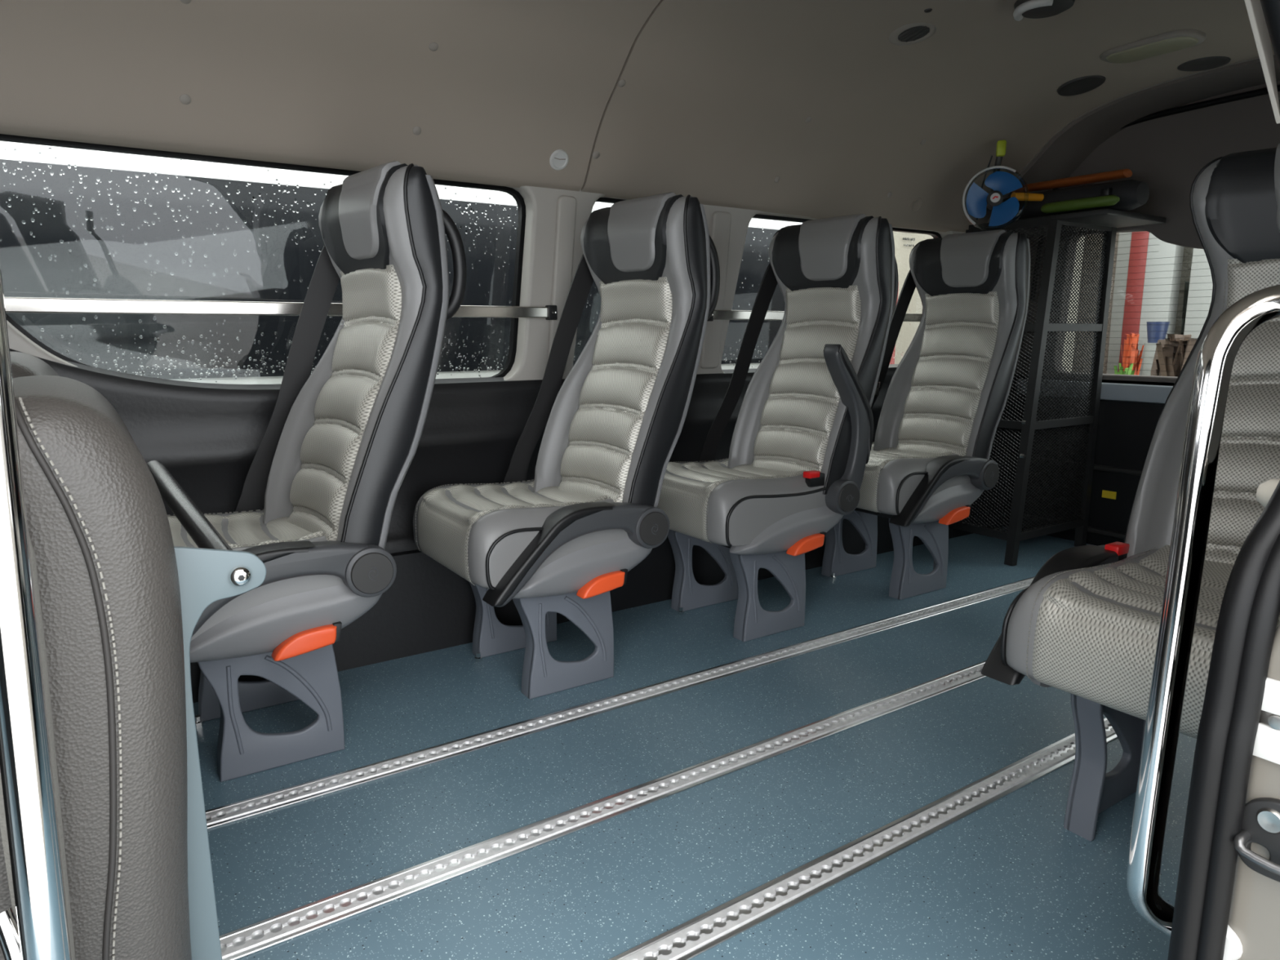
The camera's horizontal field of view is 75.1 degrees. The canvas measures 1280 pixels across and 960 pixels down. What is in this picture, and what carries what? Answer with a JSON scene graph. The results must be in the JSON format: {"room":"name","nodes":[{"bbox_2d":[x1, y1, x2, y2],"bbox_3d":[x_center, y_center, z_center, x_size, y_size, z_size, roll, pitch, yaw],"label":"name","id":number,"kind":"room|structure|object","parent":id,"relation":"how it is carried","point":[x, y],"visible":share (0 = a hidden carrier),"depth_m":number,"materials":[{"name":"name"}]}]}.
{"room":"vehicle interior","nodes":[
{"label":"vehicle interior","id":0,"kind":"room"},
{"bbox_2d":[6,186,1009,702],"bbox_3d":[0.022,-0.249,2.650,3.990,1.300,0.118,-7,12,-33],"label":"wall","id":1,"kind":"structure","parent":0,"point":[208,437],"depth_m":2.29,"materials":[{"name":"grey plastic"}]},
{"bbox_2d":[0,0,422,171],"bbox_3d":[-0.703,-0.832,1.026,1.280,0.494,1.757,-7,12,-33],"label":"ceiling","id":2,"kind":"structure","parent":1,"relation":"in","point":[319,83],"depth_m":1.76,"materials":[{"name":"fabric"}]},
{"bbox_2d":[179,93,191,104],"bbox_3d":[-0.968,-0.810,1.770,0.023,0.021,0.014,-6,12,-29],"label":"clip","id":3,"kind":"object","parent":2,"relation":"attached to","point":[184,99],"visible":1,"depth_m":1.77,"materials":[{"name":"grey plastic"}]},
{"bbox_2d":[180,0,191,4],"bbox_3d":[-0.893,-0.946,1.633,0.023,0.018,0.019,-5,11,-27],"label":"clip","id":4,"kind":"object","parent":2,"relation":"attached to","point":[185,2],"visible":1,"depth_m":1.63,"materials":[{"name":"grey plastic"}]},
{"bbox_2d":[4,297,557,319],"bbox_3d":[-0.971,-0.395,1.909,1.757,0.041,0.030,-7,12,-33],"label":"bar","id":5,"kind":"object","parent":1,"relation":"attached to","point":[12,304],"visible":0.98,"depth_m":1.88,"materials":[{"name":"silver metal"}]},
{"bbox_2d":[547,195,576,371],"bbox_3d":[-0.226,-0.560,2.400,0.101,0.500,0.020,-7,12,-33],"label":"trim","id":6,"kind":"structure","parent":1,"relation":"attached to","point":[566,205],"depth_m":2.38,"materials":[{"name":"grey plastic"}]},
{"bbox_2d":[573,197,624,360],"bbox_3d":[-0.053,-0.594,2.603,0.454,0.551,0.024,-7,12,-33],"label":"window","id":7,"kind":"structure","parent":1,"relation":"in","point":[607,200],"depth_m":2.53,"materials":[{"name":"clear glass"}]},
{"bbox_2d":[699,211,731,368],"bbox_3d":[0.245,-0.616,2.711,0.116,0.500,0.020,-7,12,-33],"label":"trim","id":8,"kind":"structure","parent":1,"relation":"attached to","point":[721,220],"depth_m":2.71,"materials":[{"name":"grey plastic"}]},
{"bbox_2d":[706,310,922,321],"bbox_3d":[0.752,-0.598,3.045,1.304,0.041,0.030,-7,12,-33],"label":"bar","id":9,"kind":"object","parent":1,"relation":"attached to","point":[717,314],"visible":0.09,"depth_m":2.78,"materials":[{"name":"silver metal"}]},
{"bbox_2d":[724,213,941,367],"bbox_3d":[0.731,-0.687,3.120,1.210,0.552,0.024,-7,12,-33],"label":"window","id":10,"kind":"structure","parent":1,"relation":"in","point":[935,234],"depth_m":2.96,"materials":[{"name":"clear glass"}]},
{"bbox_2d":[987,53,1274,222],"bbox_3d":[1.930,-1.112,2.595,0.013,0.495,2.040,-7,12,-33],"label":"trim","id":11,"kind":"structure","parent":1,"relation":"attached to","point":[1157,84],"depth_m":2.94,"materials":[{"name":"grey plastic"}]},
{"bbox_2d":[193,527,1196,959],"bbox_3d":[-0.228,0.654,1.429,5.860,0.050,1.920,-7,12,-33],"label":"floor","id":12,"kind":"structure","parent":0,"point":[1005,880],"depth_m":1.55,"materials":[{"name":"blue plastic"}]},
{"bbox_2d":[9,351,58,377],"bbox_3d":[-1.024,0.266,1.399,0.214,0.945,0.550,-7,12,-33],"label":"seat","id":13,"kind":"object","parent":12,"relation":"on","point":[23,364],"visible":0.06,"depth_m":1.25,"materials":[{"name":"grey leather"}]},
{"bbox_2d":[0,262,71,959],"bbox_3d":[-0.496,0.266,0.670,0.066,1.021,0.044,-7,12,-33],"label":"grab rail","id":14,"kind":"object","parent":12,"relation":"on","point":[38,930],"visible":1,"depth_m":0.65,"materials":[{"name":"silver metal"}]},
{"bbox_2d":[0,533,75,959],"bbox_3d":[-0.534,0.372,0.747,0.049,0.745,0.024,-7,12,-33],"label":"seal","id":15,"kind":"object","parent":12,"relation":"on","point":[42,639],"visible":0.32,"depth_m":0.73,"materials":[{"name":"grey"}]},
{"bbox_2d":[0,375,191,959],"bbox_3d":[-0.654,0.361,0.976,0.214,0.945,0.502,-7,12,-33],"label":"seat","id":16,"kind":"object","parent":12,"relation":"on","point":[99,528],"visible":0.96,"depth_m":0.77,"materials":[{"name":"grey leather"}]},
{"bbox_2d":[173,546,266,959],"bbox_3d":[-0.455,0.387,0.917,0.124,0.655,0.018,-7,12,-33],"label":"bracket","id":17,"kind":"object","parent":12,"relation":"on","point":[206,576],"visible":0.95,"depth_m":0.89,"materials":[{"name":"grey metal"}]},
{"bbox_2d":[146,460,232,550],"bbox_3d":[-0.582,0.042,1.069,0.027,0.081,0.460,-8,13,-38],"label":"tube","id":18,"kind":"object","parent":17,"relation":"attached to","point":[205,535],"visible":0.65,"depth_m":1.05,"materials":[{"name":"grey metal"}]},
{"bbox_2d":[237,574,244,581],"bbox_3d":[-0.421,0.103,0.880,0.007,0.006,0.001,-7,12,-33],"label":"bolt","id":19,"kind":"object","parent":17,"relation":"attached to","point":[240,577],"depth_m":0.88,"materials":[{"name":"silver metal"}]},
{"bbox_2d":[167,160,466,782],"bbox_3d":[-0.738,-0.037,1.742,0.682,1.202,0.498,-7,12,-33],"label":"passenger seat","id":20,"kind":"object","parent":12,"relation":"on","point":[332,460],"visible":0.91,"depth_m":1.66,"materials":[{"name":"grey leather"}]},
{"bbox_2d":[180,510,344,640],"bbox_3d":[-0.845,0.174,1.736,0.449,0.173,0.450,-7,12,-33],"label":"cushion","id":21,"kind":"object","parent":20,"relation":"on","point":[247,531],"depth_m":1.61,"materials":[{"name":"grey leather"}]},
{"bbox_2d":[413,191,719,699],"bbox_3d":[-0.181,-0.103,2.110,0.682,1.202,0.498,-7,12,-33],"label":"passenger seat","id":22,"kind":"object","parent":12,"relation":"on","point":[559,540],"visible":1,"depth_m":2.03,"materials":[{"name":"grey leather"}]},
{"bbox_2d":[413,480,628,588],"bbox_3d":[-0.288,0.108,2.104,0.449,0.173,0.450,-7,12,-33],"label":"cushion","id":23,"kind":"object","parent":22,"relation":"on","point":[480,533],"depth_m":1.94,"materials":[{"name":"grey leather"}]},
{"bbox_2d":[219,660,986,959],"bbox_3d":[0.450,0.546,1.878,3.900,0.004,0.062,-7,12,-33],"label":"floor track","id":24,"kind":"object","parent":12,"relation":"on","point":[242,942],"visible":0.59,"depth_m":1.47,"materials":[{"name":"silver metal"}]},
{"bbox_2d":[205,576,1035,829],"bbox_3d":[0.244,0.492,2.180,3.900,0.004,0.062,-7,12,-33],"label":"floor track","id":25,"kind":"object","parent":12,"relation":"on","point":[237,811],"visible":0.79,"depth_m":1.89,"materials":[{"name":"silver metal"}]},
{"bbox_2d":[657,213,898,641],"bbox_3d":[0.380,-0.169,2.480,0.682,1.202,0.498,-7,12,-33],"label":"passenger seat","id":26,"kind":"object","parent":12,"relation":"on","point":[801,444],"visible":0.94,"depth_m":2.40,"materials":[{"name":"grey leather"}]},
{"bbox_2d":[665,457,826,546],"bbox_3d":[0.273,0.042,2.474,0.449,0.173,0.450,-7,12,-33],"label":"cushion","id":27,"kind":"object","parent":26,"relation":"on","point":[730,501],"depth_m":2.30,"materials":[{"name":"grey leather"}]},
{"bbox_2d":[608,718,1117,959],"bbox_3d":[0.648,0.598,1.587,3.900,0.004,0.062,-7,12,-33],"label":"floor track","id":28,"kind":"object","parent":12,"relation":"on","point":[705,931],"visible":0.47,"depth_m":1.38,"materials":[{"name":"silver metal"}]},
{"bbox_2d":[821,229,1031,599],"bbox_3d":[0.941,-0.235,2.850,0.682,1.202,0.498,-7,12,-33],"label":"passenger seat","id":29,"kind":"object","parent":12,"relation":"on","point":[944,402],"visible":0.89,"depth_m":2.79,"materials":[{"name":"grey leather"}]},
{"bbox_2d":[871,442,970,515],"bbox_3d":[0.834,-0.024,2.844,0.449,0.173,0.450,-7,12,-33],"label":"cushion","id":30,"kind":"object","parent":29,"relation":"on","point":[900,470],"depth_m":2.64,"materials":[{"name":"grey leather"}]},
{"bbox_2d":[948,208,1165,565],"bbox_3d":[1.557,-0.345,3.240,0.534,1.283,0.546,-7,12,-33],"label":"storage rack","id":31,"kind":"object","parent":12,"relation":"on","point":[1107,221],"visible":0.78,"depth_m":3.15,"materials":[{"name":"black metal"}]},
{"bbox_2d":[1010,191,1044,200],"bbox_3d":[1.424,-1.040,3.057,0.127,0.030,0.030,-2,10,-14],"label":"rod","id":32,"kind":"object","parent":31,"relation":"on","point":[1020,196],"visible":0.81,"depth_m":3.05,"materials":[{"name":"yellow plastic"}]},
{"bbox_2d":[968,208,1165,236],"bbox_3d":[1.610,-0.972,3.161,0.410,0.020,0.540,-7,12,-33],"label":"tray","id":33,"kind":"object","parent":31,"relation":"on","point":[1104,220],"depth_m":3.03,"materials":[{"name":"black metal"}]},
{"bbox_2d":[1002,179,1149,220],"bbox_3d":[1.580,-1.026,3.082,0.144,0.106,0.540,-7,12,-33],"label":"tool bag","id":34,"kind":"object","parent":31,"relation":"on","point":[1132,194],"visible":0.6,"depth_m":2.96,"materials":[{"name":"black fabric"}]},
{"bbox_2d":[1011,168,1132,192],"bbox_3d":[1.591,-1.108,3.093,0.068,0.030,0.440,-7,12,-33],"label":"rod","id":35,"kind":"object","parent":34,"relation":"on","point":[1124,173],"visible":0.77,"depth_m":3.04,"materials":[{"name":"brown plastic"}]},
{"bbox_2d":[1040,194,1119,213],"bbox_3d":[1.550,-0.973,2.936,0.042,0.037,0.270,-7,12,-33],"label":"folded umbrella","id":36,"kind":"object","parent":31,"relation":"on","point":[1108,200],"visible":1,"depth_m":2.92,"materials":[{"name":"green fabric"}]},
{"bbox_2d":[981,143,1279,840],"bbox_3d":[1.010,0.027,1.383,0.730,1.202,0.498,-7,12,-33],"label":"passenger seat","id":37,"kind":"object","parent":12,"relation":"on","point":[1086,626],"visible":0.7,"depth_m":1.46,"materials":[{"name":"grey leather"}]},
{"bbox_2d":[1005,548,1216,679],"bbox_3d":[0.910,0.248,1.324,0.449,0.173,0.450,-7,12,-33],"label":"cushion","id":38,"kind":"object","parent":37,"relation":"on","point":[1018,628],"depth_m":1.36,"materials":[{"name":"grey leather"}]},
{"bbox_2d":[393,0,1274,232],"bbox_3d":[0.921,-0.994,1.930,2.440,0.494,2.040,-7,12,-33],"label":"ceiling","id":39,"kind":"structure","parent":0,"point":[717,98],"depth_m":2.34,"materials":[{"name":"fabric"}]},
{"bbox_2d":[413,126,421,135],"bbox_3d":[-0.549,-0.860,2.046,0.023,0.021,0.014,-6,12,-29],"label":"clip","id":40,"kind":"object","parent":39,"relation":"attached to","point":[416,130],"visible":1,"depth_m":2.04,"materials":[{"name":"grey plastic"}]},
{"bbox_2d":[429,42,438,51],"bbox_3d":[-0.474,-0.995,1.909,0.023,0.018,0.019,-5,11,-27],"label":"clip","id":41,"kind":"object","parent":39,"relation":"attached to","point":[433,46],"visible":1,"depth_m":1.91,"materials":[{"name":"grey plastic"}]},
{"bbox_2d":[549,149,568,169],"bbox_3d":[-0.222,-0.878,2.279,0.058,0.052,0.034,-6,12,-31],"label":"round cap","id":42,"kind":"object","parent":39,"relation":"attached to","point":[558,160],"visible":1,"depth_m":2.27,"materials":[{"name":"grey plastic"}]},
{"bbox_2d":[591,151,599,159],"bbox_3d":[-0.123,-0.910,2.327,0.023,0.021,0.014,-6,12,-29],"label":"clip","id":43,"kind":"object","parent":39,"relation":"attached to","point":[595,155],"visible":1,"depth_m":2.32,"materials":[{"name":"grey plastic"}]},
{"bbox_2d":[617,79,625,87],"bbox_3d":[-0.049,-1.045,2.189,0.023,0.018,0.019,-5,11,-27],"label":"clip","id":44,"kind":"object","parent":39,"relation":"attached to","point":[620,83],"visible":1,"depth_m":2.19,"materials":[{"name":"grey plastic"}]},
{"bbox_2d":[773,176,779,182],"bbox_3d":[0.444,-0.977,2.701,0.023,0.021,0.014,-6,12,-29],"label":"clip","id":45,"kind":"object","parent":39,"relation":"attached to","point":[776,180],"visible":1,"depth_m":2.70,"materials":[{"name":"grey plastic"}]},
{"bbox_2d":[805,116,811,122],"bbox_3d":[0.519,-1.112,2.564,0.023,0.018,0.019,-5,11,-27],"label":"clip","id":46,"kind":"object","parent":39,"relation":"attached to","point":[808,119],"visible":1,"depth_m":2.56,"materials":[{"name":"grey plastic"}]},
{"bbox_2d":[887,191,892,197],"bbox_3d":[0.900,-1.030,3.002,0.023,0.021,0.014,-6,12,-29],"label":"clip","id":47,"kind":"object","parent":39,"relation":"attached to","point":[890,193],"visible":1,"depth_m":3.00,"materials":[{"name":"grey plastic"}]},
{"bbox_2d":[888,22,936,45],"bbox_3d":[0.754,-1.236,2.296,0.140,0.034,0.137,-6,12,-28],"label":"ceiling vent","id":48,"kind":"object","parent":39,"relation":"in","point":[914,33],"visible":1,"depth_m":2.29,"materials":[{"name":"grey plastic"}]},
{"bbox_2d":[897,26,929,41],"bbox_3d":[0.755,-1.236,2.296,0.086,0.009,0.086,-7,1,-33],"label":"vent grille","id":49,"kind":"object","parent":48,"relation":"on","point":[906,33],"depth_m":2.29,"materials":[{"name":"black plastic"}]},
{"bbox_2d":[920,138,926,144],"bbox_3d":[0.975,-1.165,2.865,0.023,0.018,0.019,-5,11,-27],"label":"clip","id":50,"kind":"object","parent":39,"relation":"attached to","point":[923,141],"visible":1,"depth_m":2.86,"materials":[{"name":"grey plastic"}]},
{"bbox_2d":[924,8,932,13],"bbox_3d":[0.750,-1.223,2.167,0.024,0.007,0.024,-5,11,-24],"label":"cap","id":51,"kind":"object","parent":39,"relation":"attached to","point":[929,10],"visible":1,"depth_m":2.16,"materials":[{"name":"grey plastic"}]},
{"bbox_2d":[961,139,1028,228],"bbox_3d":[1.286,-1.064,3.015,0.220,0.315,0.123,3,11,18],"label":"fan","id":52,"kind":"object","parent":39,"relation":"hanging from","point":[1000,183],"visible":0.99,"depth_m":2.99,"materials":[{"name":"blue plastic"}]},
{"bbox_2d":[1013,0,1075,21],"bbox_3d":[1.037,-1.213,2.134,0.148,0.037,0.148,-7,12,-33],"label":"recessed light","id":53,"kind":"object","parent":39,"relation":"in","point":[1032,9],"visible":1,"depth_m":2.12,"materials":[{"name":"grey plastic"}]},
{"bbox_2d":[1057,75,1106,96],"bbox_3d":[1.470,-1.315,2.773,0.146,0.036,0.143,-6,12,-28],"label":"ceiling vent","id":54,"kind":"object","parent":39,"relation":"in","point":[1081,85],"visible":1,"depth_m":2.76,"materials":[{"name":"grey plastic"}]},
{"bbox_2d":[1099,29,1205,63],"bbox_3d":[1.515,-1.283,2.466,0.150,0.025,0.270,-7,12,-33],"label":"recessed light","id":55,"kind":"object","parent":39,"relation":"in","point":[1173,41],"visible":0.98,"depth_m":2.43,"materials":[{"name":"grey plastic"}]},
{"bbox_2d":[1177,56,1231,71],"bbox_3d":[1.783,-1.318,2.634,0.146,0.009,0.146,-7,12,-33],"label":"ceiling vent","id":56,"kind":"object","parent":39,"relation":"in","point":[1211,62],"visible":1,"depth_m":2.63,"materials":[{"name":"grey plastic"}]},
{"bbox_2d":[1003,54,1279,199],"bbox_3d":[2.059,-1.125,2.681,0.300,0.499,2.040,-7,12,-33],"label":"ceiling","id":57,"kind":"structure","parent":0,"point":[1068,148],"depth_m":3.03,"materials":[{"name":"grey plastic"}]},
{"bbox_2d":[1004,80,1279,546],"bbox_3d":[2.164,-0.494,2.908,0.100,1.790,2.030,-7,12,-33],"label":"door","id":58,"kind":"structure","parent":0,"point":[1166,150],"depth_m":3.20,"materials":[{"name":"black plastic"}]},
{"bbox_3d":[1.426,-0.006,1.268,3.160,1.414,0.037,-7,12,-33],"label":"wall","id":59,"kind":"structure","parent":0,"visible":0},
{"bbox_2d":[1126,284,1279,937],"bbox_3d":[0.649,0.172,0.883,0.173,0.780,0.065,9,14,42],"label":"grab rail","id":60,"kind":"object","parent":59,"relation":"attached to","point":[1220,348],"visible":0.85,"depth_m":0.91,"materials":[{"name":"silver metal"}]},
{"bbox_2d":[1167,0,1279,959],"bbox_3d":[0.285,0.133,0.554,0.866,1.384,0.040,-7,12,-33],"label":"seal","id":61,"kind":"object","parent":59,"relation":"attached to","point":[1250,611],"visible":1,"depth_m":0.72,"materials":[{"name":"black rubber"}]},
{"bbox_2d":[1222,924,1242,959],"bbox_3d":[0.525,0.419,0.755,0.014,0.036,0.036,-7,12,-33],"label":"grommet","id":62,"kind":"object","parent":59,"relation":"attached to","point":[1233,947],"visible":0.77,"depth_m":0.74,"materials":[{"name":"white plastic"}]},
{"bbox_2d":[1227,623,1279,959],"bbox_3d":[1.729,0.458,1.359,2.648,1.160,0.364,-7,12,-33],"label":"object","id":63,"kind":"structure","parent":59,"relation":"attached to","point":[1254,917],"depth_m":0.72,"materials":[{"name":"grey paint"}]},
{"bbox_2d":[1233,797,1279,882],"bbox_3d":[0.534,0.308,0.700,0.033,0.070,0.066,-7,12,-33],"label":"door latch","id":64,"kind":"object","parent":59,"relation":"in","point":[1260,825],"depth_m":0.71,"materials":[{"name":"silver"}]},
{"bbox_2d":[1244,0,1279,124],"bbox_3d":[0.388,-0.395,0.572,0.328,0.240,0.004,-7,12,-33],"label":"trim","id":65,"kind":"structure","parent":59,"relation":"attached to","point":[1254,8],"depth_m":0.65,"materials":[{"name":"grey plastic"}]},
{"bbox_2d":[1253,723,1279,764],"bbox_3d":[0.570,0.233,0.654,0.006,0.030,0.168,-7,12,-33],"label":"plate","id":66,"kind":"object","parent":59,"relation":"attached to","point":[1267,742],"visible":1,"depth_m":0.70,"materials":[{"name":"grey paint"}]},
{"bbox_2d":[1256,478,1279,507],"bbox_3d":[0.624,0.017,0.789,0.032,0.032,0.066,-7,12,-33],"label":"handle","id":67,"kind":"object","parent":59,"relation":"attached to","point":[1265,490],"visible":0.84,"depth_m":0.80,"materials":[{"name":"beige plastic"}]},
{"bbox_2d":[1258,710,1279,729],"bbox_3d":[0.572,0.213,0.646,0.008,0.016,0.158,-7,12,-33],"label":"hinge arm","id":68,"kind":"object","parent":59,"relation":"attached to","point":[1267,718],"visible":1,"depth_m":0.70},
{"bbox_2d":[1261,677,1279,715],"bbox_3d":[0.570,0.192,0.647,0.006,0.029,0.168,-7,12,-33],"label":"plate","id":69,"kind":"object","parent":59,"relation":"attached to","point":[1271,699],"visible":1,"depth_m":0.70,"materials":[{"name":"grey paint"}]},
{"label":"outside","id":70,"kind":"structure","parent":0,"visible":0},
{"bbox_3d":[2.209,0.877,4.106,36.000,0.070,28.000,-7,12,-33],"label":"ground","id":71,"kind":"structure","parent":70,"visible":0},
{"bbox_2d":[0,133,802,384],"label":"window","id":72,"kind":"structure","parent":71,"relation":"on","point":[126,273],"depth_m":2.42,"materials":[{"name":"clear glass"}]},
{"bbox_2d":[889,284,898,364],"bbox_3d":[1.874,-0.564,6.519,0.150,1.920,0.140,-7,12,-33],"label":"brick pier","id":73,"kind":"structure","parent":71,"relation":"on","point":[892,360],"depth_m":6.42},
{"bbox_2d":[893,231,1084,372],"bbox_3d":[2.700,-1.664,7.105,5.400,3.880,0.200,-7,12,-33],"label":"wall","id":74,"kind":"structure","parent":71,"relation":"on","point":[902,252],"depth_m":6.66,"materials":[{"name":"white paint"}]},
{"bbox_2d":[902,237,915,246],"bbox_3d":[2.110,-1.908,6.524,0.146,0.145,0.004,-7,12,-33],"label":"lettering","id":75,"kind":"object","parent":74,"relation":"attached to","point":[908,238],"depth_m":6.53,"materials":[{"name":"grey plastic"}]},
{"bbox_2d":[1071,232,1119,373],"bbox_3d":[3.069,-1.049,5.652,0.320,3.180,0.315,-7,12,-33],"label":"post","id":76,"kind":"object","parent":71,"relation":"on","point":[1106,351],"visible":0.08,"depth_m":5.57,"materials":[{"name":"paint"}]},
{"bbox_2d":[1106,231,1184,375],"bbox_3d":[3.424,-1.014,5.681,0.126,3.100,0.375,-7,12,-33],"label":"garage door","id":77,"kind":"structure","parent":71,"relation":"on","point":[1142,310],"depth_m":5.60,"materials":[{"name":"white paint"}]},
{"bbox_2d":[1113,233,1193,334],"bbox_3d":[4.738,-0.890,4.474,0.250,3.280,4.300,-7,12,-33],"label":"wall","id":78,"kind":"structure","parent":71,"relation":"on","point":[1188,251],"depth_m":5.70,"materials":[{"name":"grey stone"}]},
{"bbox_2d":[1183,248,1213,339],"bbox_3d":[3.636,-0.949,5.376,0.120,3.080,0.180,-7,12,-33],"label":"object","id":79,"kind":"object","parent":71,"relation":"on","point":[1194,315],"visible":0.05,"depth_m":5.32,"materials":[{"name":"paint"}]},
{"bbox_3d":[3.586,0.126,5.216,1.050,1.020,2.100,-7,12,-33],"label":"ledge","id":80,"kind":"object","parent":71,"relation":"on","visible":0},
{"bbox_2d":[1111,362,1134,374],"bbox_3d":[3.027,-0.564,5.216,0.173,0.338,0.216,0,10,2],"label":"potted plant","id":81,"kind":"object","parent":80,"relation":"on","point":[1127,371],"visible":0.2,"depth_m":5.18,"materials":[{"name":"green plant"}]},
{"bbox_2d":[1120,333,1143,375],"bbox_3d":[3.291,-0.724,5.590,0.177,0.521,0.176,-7,12,-33],"label":"plant","id":82,"kind":"object","parent":80,"relation":"on","point":[1134,338],"visible":0.45,"depth_m":5.55,"materials":[{"name":"orange plant"}]},
{"bbox_2d":[1142,342,1157,375],"bbox_3d":[3.229,-0.632,5.247,0.130,0.460,0.130,-7,12,-33],"label":"stand","id":83,"kind":"object","parent":80,"relation":"on","point":[1149,348],"visible":0.27,"depth_m":5.20,"materials":[{"name":"white paint"}]},
{"bbox_2d":[1146,321,1169,342],"bbox_3d":[3.229,-0.922,5.195,0.126,0.130,0.126,-7,12,-33],"label":"flower pot","id":84,"kind":"object","parent":83,"relation":"on","point":[1154,329],"visible":0.95,"depth_m":5.15,"materials":[{"name":"blue ceramic"}]},
{"bbox_2d":[1148,333,1196,377],"bbox_3d":[3.131,-0.595,4.872,0.386,0.520,0.364,-7,12,-33],"label":"plant","id":85,"kind":"object","parent":80,"relation":"on","point":[1177,363],"visible":0.28,"depth_m":4.82,"materials":[{"name":"brown plant"}]},
{"bbox_2d":[1180,280,1189,334],"bbox_3d":[3.701,-0.912,5.592,0.151,0.871,0.167,5,11,25],"label":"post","id":86,"kind":"object","parent":80,"relation":"on","point":[1186,286],"visible":0.02,"depth_m":5.61,"materials":[{"name":"black metal"}]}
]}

